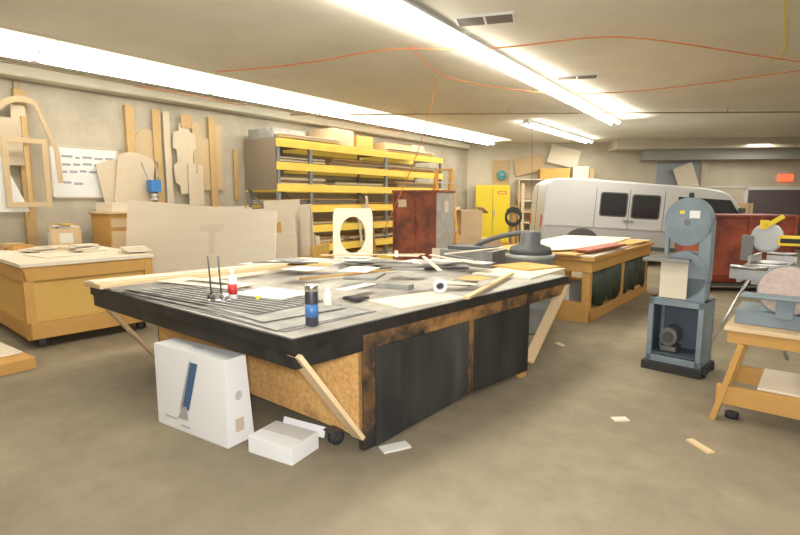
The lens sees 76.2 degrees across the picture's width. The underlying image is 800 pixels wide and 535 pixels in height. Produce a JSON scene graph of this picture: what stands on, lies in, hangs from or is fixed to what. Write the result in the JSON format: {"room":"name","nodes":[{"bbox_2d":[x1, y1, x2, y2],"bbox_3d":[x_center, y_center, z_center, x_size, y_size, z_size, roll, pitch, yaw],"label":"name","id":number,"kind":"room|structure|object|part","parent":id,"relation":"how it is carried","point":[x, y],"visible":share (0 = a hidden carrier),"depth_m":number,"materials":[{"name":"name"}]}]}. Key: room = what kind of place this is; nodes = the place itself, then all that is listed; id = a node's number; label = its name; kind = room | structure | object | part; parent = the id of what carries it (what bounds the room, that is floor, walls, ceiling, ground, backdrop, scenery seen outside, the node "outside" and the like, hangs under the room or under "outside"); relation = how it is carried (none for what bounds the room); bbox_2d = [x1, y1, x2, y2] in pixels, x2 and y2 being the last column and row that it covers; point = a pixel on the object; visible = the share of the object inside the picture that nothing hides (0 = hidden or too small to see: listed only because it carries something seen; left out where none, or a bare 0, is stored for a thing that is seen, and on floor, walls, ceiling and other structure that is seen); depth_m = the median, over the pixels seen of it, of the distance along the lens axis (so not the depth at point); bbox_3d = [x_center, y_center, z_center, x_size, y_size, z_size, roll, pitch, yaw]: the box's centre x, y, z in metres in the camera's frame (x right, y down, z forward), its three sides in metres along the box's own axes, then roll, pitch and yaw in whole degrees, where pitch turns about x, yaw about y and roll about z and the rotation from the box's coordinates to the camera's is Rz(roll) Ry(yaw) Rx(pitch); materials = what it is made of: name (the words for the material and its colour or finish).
{"room":"woodworking workshop","nodes":[
{"label":"woodworking workshop","id":0,"kind":"room"},
{"bbox_2d":[0,77,467,250],"bbox_3d":[-3.817,-1.463,9.907,0.250,3.500,21.000,6,9,37],"label":"wall","id":1,"kind":"structure","parent":0,"point":[73,117],"depth_m":8.46,"materials":[{"name":"paint"}]},
{"bbox_2d":[0,79,239,246],"bbox_3d":[-4.441,-1.193,8.630,0.320,3.300,4.190,6,9,37],"label":"wood templates","id":2,"kind":"object","parent":1,"relation":"attached to","point":[69,171],"visible":0.98,"depth_m":8.38,"materials":[{"name":"brown wood"}]},
{"bbox_2d":[0,249,799,534],"bbox_3d":[5.751,0.432,9.390,16.550,0.120,31.300,6,9,37],"label":"floor","id":3,"kind":"structure","parent":0,"point":[85,449],"depth_m":3.17,"materials":[{"name":"concrete"}]},
{"bbox_2d":[0,342,35,375],"bbox_3d":[-4.432,0.850,5.275,2.000,0.130,0.440,5,9,35],"label":"platform","id":4,"kind":"object","parent":3,"relation":"on","point":[12,360],"depth_m":4.84,"materials":[{"name":"brown wood"}]},
{"bbox_2d":[0,223,153,346],"bbox_3d":[-4.331,0.098,6.611,2.340,1.272,1.459,7,10,41],"label":"bench","id":5,"kind":"object","parent":3,"relation":"on","point":[44,294],"visible":0.93,"depth_m":5.77,"materials":[{"name":"brown wood"}]},
{"bbox_2d":[88,202,127,248],"bbox_3d":[-4.328,-0.276,8.333,0.660,1.560,1.063,6,9,37],"label":"cabinet","id":6,"kind":"object","parent":3,"relation":"on","point":[109,221],"visible":0.27,"depth_m":7.83,"materials":[{"name":"wood"}]},
{"bbox_2d":[126,200,276,273],"bbox_3d":[-2.800,-0.184,7.501,2.518,1.609,0.788,2,8,17],"label":"plywood sheet","id":7,"kind":"object","parent":3,"relation":"on","point":[180,237],"visible":0.52,"depth_m":7.21,"materials":[{"name":"beige wood"}]},
{"bbox_2d":[154,338,253,448],"bbox_3d":[-1.375,0.843,3.557,0.762,0.594,0.224,5,9,32],"label":"carton","id":8,"kind":"object","parent":3,"relation":"on","point":[203,392],"visible":1,"depth_m":3.41,"materials":[{"name":"white cardboard"}]},
{"bbox_2d":[220,199,328,258],"bbox_3d":[-2.616,-0.369,9.105,2.565,1.684,1.063,1,8,9],"label":"cart","id":9,"kind":"object","parent":3,"relation":"on","point":[295,236],"visible":0.15,"depth_m":8.90,"materials":[{"name":"brown wood"}]},
{"bbox_2d":[248,416,325,465],"bbox_3d":[-0.729,1.117,3.321,0.360,0.114,0.342,4,9,29],"label":"carton","id":10,"kind":"object","parent":3,"relation":"on","point":[289,441],"visible":1,"depth_m":3.23,"materials":[{"name":"white cardboard"}]},
{"bbox_2d":[84,208,568,450],"bbox_3d":[-0.426,0.191,5.028,3.223,1.502,3.792,6,10,39],"label":"work table","id":11,"kind":"object","parent":3,"relation":"on","point":[364,346],"visible":0.99,"depth_m":3.75,"materials":[{"name":"brown wood"}]},
{"bbox_2d":[244,127,442,258],"bbox_3d":[-0.889,-1.631,12.477,1.225,3.161,5.972,6,9,37],"label":"rack","id":12,"kind":"object","parent":3,"relation":"on","point":[266,165],"visible":0.54,"depth_m":11.37,"materials":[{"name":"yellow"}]},
{"bbox_2d":[379,440,410,453],"bbox_3d":[-0.033,1.169,3.318,0.194,0.012,0.090,-3,8,-25],"label":"scrap","id":13,"kind":"object","parent":3,"relation":"on","point":[402,445],"visible":1,"depth_m":3.31,"materials":[{"name":"wood"}]},
{"bbox_2d":[392,190,454,259],"bbox_3d":[0.523,-0.782,11.222,1.060,1.803,1.000,4,9,28],"label":"cabinet","id":14,"kind":"object","parent":3,"relation":"on","point":[423,220],"visible":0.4,"depth_m":10.80,"materials":[{"name":"metal"}]},
{"bbox_2d":[432,248,442,258],"bbox_3d":[0.751,-0.068,10.293,0.260,0.635,0.101,4,9,28],"label":"leaning board","id":15,"kind":"object","parent":3,"relation":"on","point":[435,251],"visible":0.21,"depth_m":10.30,"materials":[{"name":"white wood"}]},
{"bbox_2d":[433,169,458,243],"bbox_3d":[1.023,-1.218,12.496,0.590,2.344,1.175,-2,8,-15],"label":"step ladder","id":16,"kind":"object","parent":3,"relation":"on","point":[436,182],"visible":0.38,"depth_m":12.21,"materials":[{"name":"orange"}]},
{"bbox_2d":[453,207,500,245],"bbox_3d":[1.983,-0.882,13.438,1.428,1.423,0.653,-1,8,-8],"label":"cartons","id":17,"kind":"object","parent":3,"relation":"on","point":[469,222],"visible":0.56,"depth_m":13.11,"materials":[{"name":"cardboard"}]},
{"bbox_2d":[475,185,509,245],"bbox_3d":[3.133,-1.741,17.373,1.220,2.094,0.660,1,8,7],"label":"tall cabinet","id":18,"kind":"object","parent":3,"relation":"on","point":[495,199],"visible":0.73,"depth_m":17.10,"materials":[{"name":"yellow metal"}]},
{"bbox_2d":[440,231,555,334],"bbox_3d":[1.202,0.125,6.566,1.555,1.230,0.625,5,9,33],"label":"collector","id":19,"kind":"object","parent":3,"relation":"on","point":[530,249],"visible":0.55,"depth_m":6.13,"materials":[{"name":"grey metal"}]},
{"bbox_2d":[474,230,525,245],"bbox_3d":[1.302,-0.356,6.487,0.818,0.256,0.068,6,10,40],"label":"hose","id":20,"kind":"object","parent":19,"relation":"attached to","point":[513,233],"visible":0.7,"depth_m":6.49,"materials":[{"name":"grey plastic"}]},
{"bbox_2d":[505,205,521,244],"bbox_3d":[2.337,-0.534,10.510,0.400,1.500,0.400,6,9,37],"label":"post","id":21,"kind":"object","parent":3,"relation":"on","point":[513,213],"depth_m":10.37,"materials":[{"name":"brown wood"}]},
{"bbox_3d":[2.311,-1.035,10.374,0.353,0.401,0.044,0,8,0],"label":"dust collector hose coil","id":22,"kind":"part","parent":21,"relation":"part of","materials":[{"name":"black plastic"}]},
{"bbox_2d":[513,144,598,243],"bbox_3d":[5.149,-2.384,17.045,2.693,3.454,0.757,1,8,7],"label":"shelves","id":23,"kind":"object","parent":3,"relation":"on","point":[559,155],"visible":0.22,"depth_m":17.06,"materials":[{"name":"brown wood"}]},
{"bbox_2d":[555,342,564,346],"bbox_3d":[1.781,0.857,5.676,0.059,0.012,0.123,-1,8,-11],"label":"scrap","id":24,"kind":"object","parent":3,"relation":"on","point":[556,343],"visible":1,"depth_m":5.65,"materials":[{"name":"brown wood"}]},
{"bbox_2d":[499,235,653,322],"bbox_3d":[2.842,0.036,8.308,1.669,0.957,3.534,6,10,38],"label":"table","id":25,"kind":"object","parent":3,"relation":"on","point":[615,268],"visible":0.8,"depth_m":7.28,"materials":[{"name":"brown wood"}]},
{"bbox_2d":[611,416,629,421],"bbox_3d":[1.614,1.113,3.741,0.112,0.012,0.064,0,8,-4],"label":"scrap","id":26,"kind":"object","parent":3,"relation":"on","point":[623,418],"visible":1,"depth_m":3.72,"materials":[{"name":"brown wood"}]},
{"bbox_2d":[529,178,751,252],"bbox_3d":[6.176,-1.100,13.037,5.550,2.291,2.280,1,8,6],"label":"van","id":27,"kind":"object","parent":3,"relation":"on","point":[559,206],"visible":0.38,"depth_m":12.23,"materials":[{"name":"grey paint"}]},
{"bbox_2d":[641,193,716,379],"bbox_3d":[2.653,0.138,4.805,0.576,1.666,0.447,7,10,44],"label":"saw","id":28,"kind":"object","parent":3,"relation":"on","point":[680,326],"visible":1,"depth_m":4.71,"materials":[{"name":"grey metal"}]},
{"bbox_2d":[686,438,714,453],"bbox_3d":[1.960,1.167,3.332,0.053,0.012,0.192,-1,8,-10],"label":"scrap","id":29,"kind":"object","parent":3,"relation":"on","point":[692,441],"visible":1,"depth_m":3.32,"materials":[{"name":"brown wood"}]},
{"bbox_2d":[673,162,752,213],"bbox_3d":[8.984,-1.810,16.616,4.325,3.205,0.633,1,8,7],"label":"sheets","id":30,"kind":"object","parent":3,"relation":"on","point":[685,175],"visible":0.2,"depth_m":16.55,"materials":[{"name":"brown wood"}]},
{"bbox_2d":[724,410,738,419],"bbox_3d":[2.464,1.093,3.787,0.090,0.040,0.090,6,9,37],"label":"tape roll","id":31,"kind":"object","parent":3,"relation":"on","point":[730,414],"visible":1,"depth_m":3.76,"materials":[{"name":"black plastic"}]},
{"bbox_2d":[674,214,799,286],"bbox_3d":[6.020,-0.294,9.284,1.590,1.343,1.050,1,8,4],"label":"hopper","id":32,"kind":"object","parent":3,"relation":"on","point":[730,228],"visible":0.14,"depth_m":8.78,"materials":[{"name":"red paint"}]},
{"bbox_2d":[709,265,799,419],"bbox_3d":[2.941,0.562,3.557,1.187,1.160,0.690,6,10,40],"label":"disc sander","id":33,"kind":"object","parent":3,"relation":"on","point":[774,322],"visible":1,"depth_m":3.57,"materials":[{"name":"brown wood"}]},
{"bbox_3d":[2.944,0.783,3.590,1.187,0.714,0.680,6,10,40],"label":"frame","id":34,"kind":"part","parent":33,"relation":"part of","materials":[{"name":"brown wood"}]},
{"bbox_2d":[712,214,799,359],"bbox_3d":[4.277,0.112,5.892,1.950,1.446,0.755,-7,11,-45],"label":"saw","id":35,"kind":"object","parent":3,"relation":"on","point":[767,237],"visible":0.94,"depth_m":5.80,"materials":[{"name":"silver metal"}]},
{"bbox_2d":[0,0,799,143],"bbox_3d":[5.751,-3.157,8.915,16.550,0.120,31.300,6,9,37],"label":"ceiling","id":36,"kind":"structure","parent":0,"point":[206,36],"depth_m":6.76,"materials":[{"name":"paint"}]},
{"bbox_2d":[0,59,469,148],"bbox_3d":[-3.748,-3.050,9.329,0.300,0.200,19.900,6,9,37],"label":"beam","id":37,"kind":"structure","parent":36,"relation":"attached to","point":[7,70],"depth_m":9.06,"materials":[{"name":"paint"}]},
{"bbox_2d":[0,28,510,144],"bbox_3d":[-2.147,-3.100,9.412,0.850,0.123,17.770,6,9,37],"label":"fluorescent light","id":38,"kind":"object","parent":36,"relation":"attached to","point":[13,44],"visible":1,"depth_m":7.95,"materials":[{"name":"white plastic"}]},
{"bbox_2d":[133,86,396,131],"bbox_3d":[-2.650,-3.243,10.455,0.443,0.066,8.887,6,10,39],"label":"cord","id":39,"kind":"object","parent":36,"relation":"attached to","point":[133,86],"visible":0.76,"depth_m":8.95,"materials":[{"name":"brown plastic"}]},
{"bbox_2d":[0,59,799,144],"bbox_3d":[1.747,-3.028,8.829,10.942,0.114,20.719,6,9,37],"label":"conduit","id":40,"kind":"object","parent":36,"relation":"attached to","point":[5,61],"depth_m":10.61,"materials":[{"name":"metal"}]},
{"bbox_2d":[383,78,436,231],"bbox_3d":[0.115,-1.822,9.092,0.016,2.519,2.306,-3,8,-23],"label":"hanging cord","id":41,"kind":"object","parent":36,"relation":"hanging from","point":[436,78],"visible":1,"depth_m":8.65,"materials":[{"name":"brown plastic"}]},
{"bbox_2d":[454,11,515,26],"bbox_3d":[0.884,-2.606,5.322,0.684,0.029,0.516,6,9,37],"label":"ceiling vent","id":42,"kind":"object","parent":36,"relation":"in","point":[486,18],"depth_m":5.33,"materials":[{"name":"grey metal"}]},
{"bbox_2d":[361,0,620,124],"bbox_3d":[1.426,-2.772,6.930,0.300,0.123,12.877,5,9,35],"label":"fluorescent light","id":43,"kind":"object","parent":36,"relation":"attached to","point":[405,11],"visible":1,"depth_m":6.11,"materials":[{"name":"white plastic"}]},
{"bbox_2d":[215,36,799,72],"bbox_3d":[1.634,-2.716,6.595,8.794,0.103,1.547,0,8,2],"label":"cord","id":44,"kind":"object","parent":36,"relation":"attached to","point":[597,36],"visible":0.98,"depth_m":6.18,"materials":[{"name":"brown plastic"}]},
{"bbox_2d":[531,129,532,203],"bbox_3d":[3.211,-2.535,12.369,0.048,1.980,0.016,0,8,3],"label":"cord","id":45,"kind":"object","parent":36,"relation":"hanging from","point":[532,129],"visible":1,"depth_m":12.31,"materials":[{"name":"grey plastic"}]},
{"bbox_2d":[519,119,593,142],"bbox_3d":[4.484,-3.726,14.141,0.300,0.123,4.970,6,9,37],"label":"fluorescent light","id":46,"kind":"object","parent":36,"relation":"attached to","point":[528,123],"visible":1,"depth_m":13.57,"materials":[{"name":"white plastic"}]},
{"bbox_2d":[556,73,598,79],"bbox_3d":[2.711,-2.935,7.802,0.638,0.029,0.489,6,9,37],"label":"ceiling vent","id":47,"kind":"object","parent":36,"relation":"in","point":[593,75],"depth_m":7.84,"materials":[{"name":"grey metal"}]},
{"bbox_2d":[409,46,799,93],"bbox_3d":[2.938,-2.873,7.719,6.011,0.086,2.014,-1,8,-9],"label":"cord","id":48,"kind":"object","parent":36,"relation":"attached to","point":[410,46],"visible":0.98,"depth_m":8.12,"materials":[{"name":"brown plastic"}]},
{"bbox_2d":[608,137,799,160],"bbox_3d":[14.264,-3.679,15.682,14.850,0.620,0.950,1,8,7],"label":"beam","id":49,"kind":"structure","parent":36,"relation":"attached to","point":[741,148],"depth_m":16.00,"materials":[{"name":"paint"}]},
{"bbox_2d":[770,0,785,60],"bbox_3d":[4.333,-2.650,5.764,0.136,0.033,2.600,5,9,33],"label":"cord","id":50,"kind":"object","parent":36,"relation":"attached to","point":[784,0],"visible":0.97,"depth_m":5.65,"materials":[{"name":"yellow plastic"}]},
{"bbox_2d":[467,143,799,244],"bbox_3d":[11.732,-2.372,16.779,20.100,3.500,0.250,1,8,7],"label":"wall","id":51,"kind":"structure","parent":0,"point":[614,166],"depth_m":17.09,"materials":[{"name":"paint"}]},
{"bbox_2d":[493,160,509,184],"bbox_3d":[3.462,-3.239,17.457,0.550,0.850,0.175,1,8,7],"label":"wall fan","id":52,"kind":"object","parent":51,"relation":"attached to","point":[500,167],"visible":0.98,"depth_m":17.49,"materials":[{"name":"brown wood"}]},
{"bbox_2d":[656,160,799,248],"bbox_3d":[11.206,-2.064,16.736,4.807,2.900,2.796,6,9,37],"label":"trim","id":53,"kind":"structure","parent":51,"relation":"attached to","point":[765,200],"depth_m":16.64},
{"bbox_2d":[777,174,793,180],"bbox_3d":[12.447,-2.890,16.462,0.440,0.220,0.055,1,8,7],"label":"exit sign","id":54,"kind":"object","parent":51,"relation":"attached to","point":[781,177],"visible":1,"depth_m":16.43,"materials":[{"name":"orange"}]}
]}

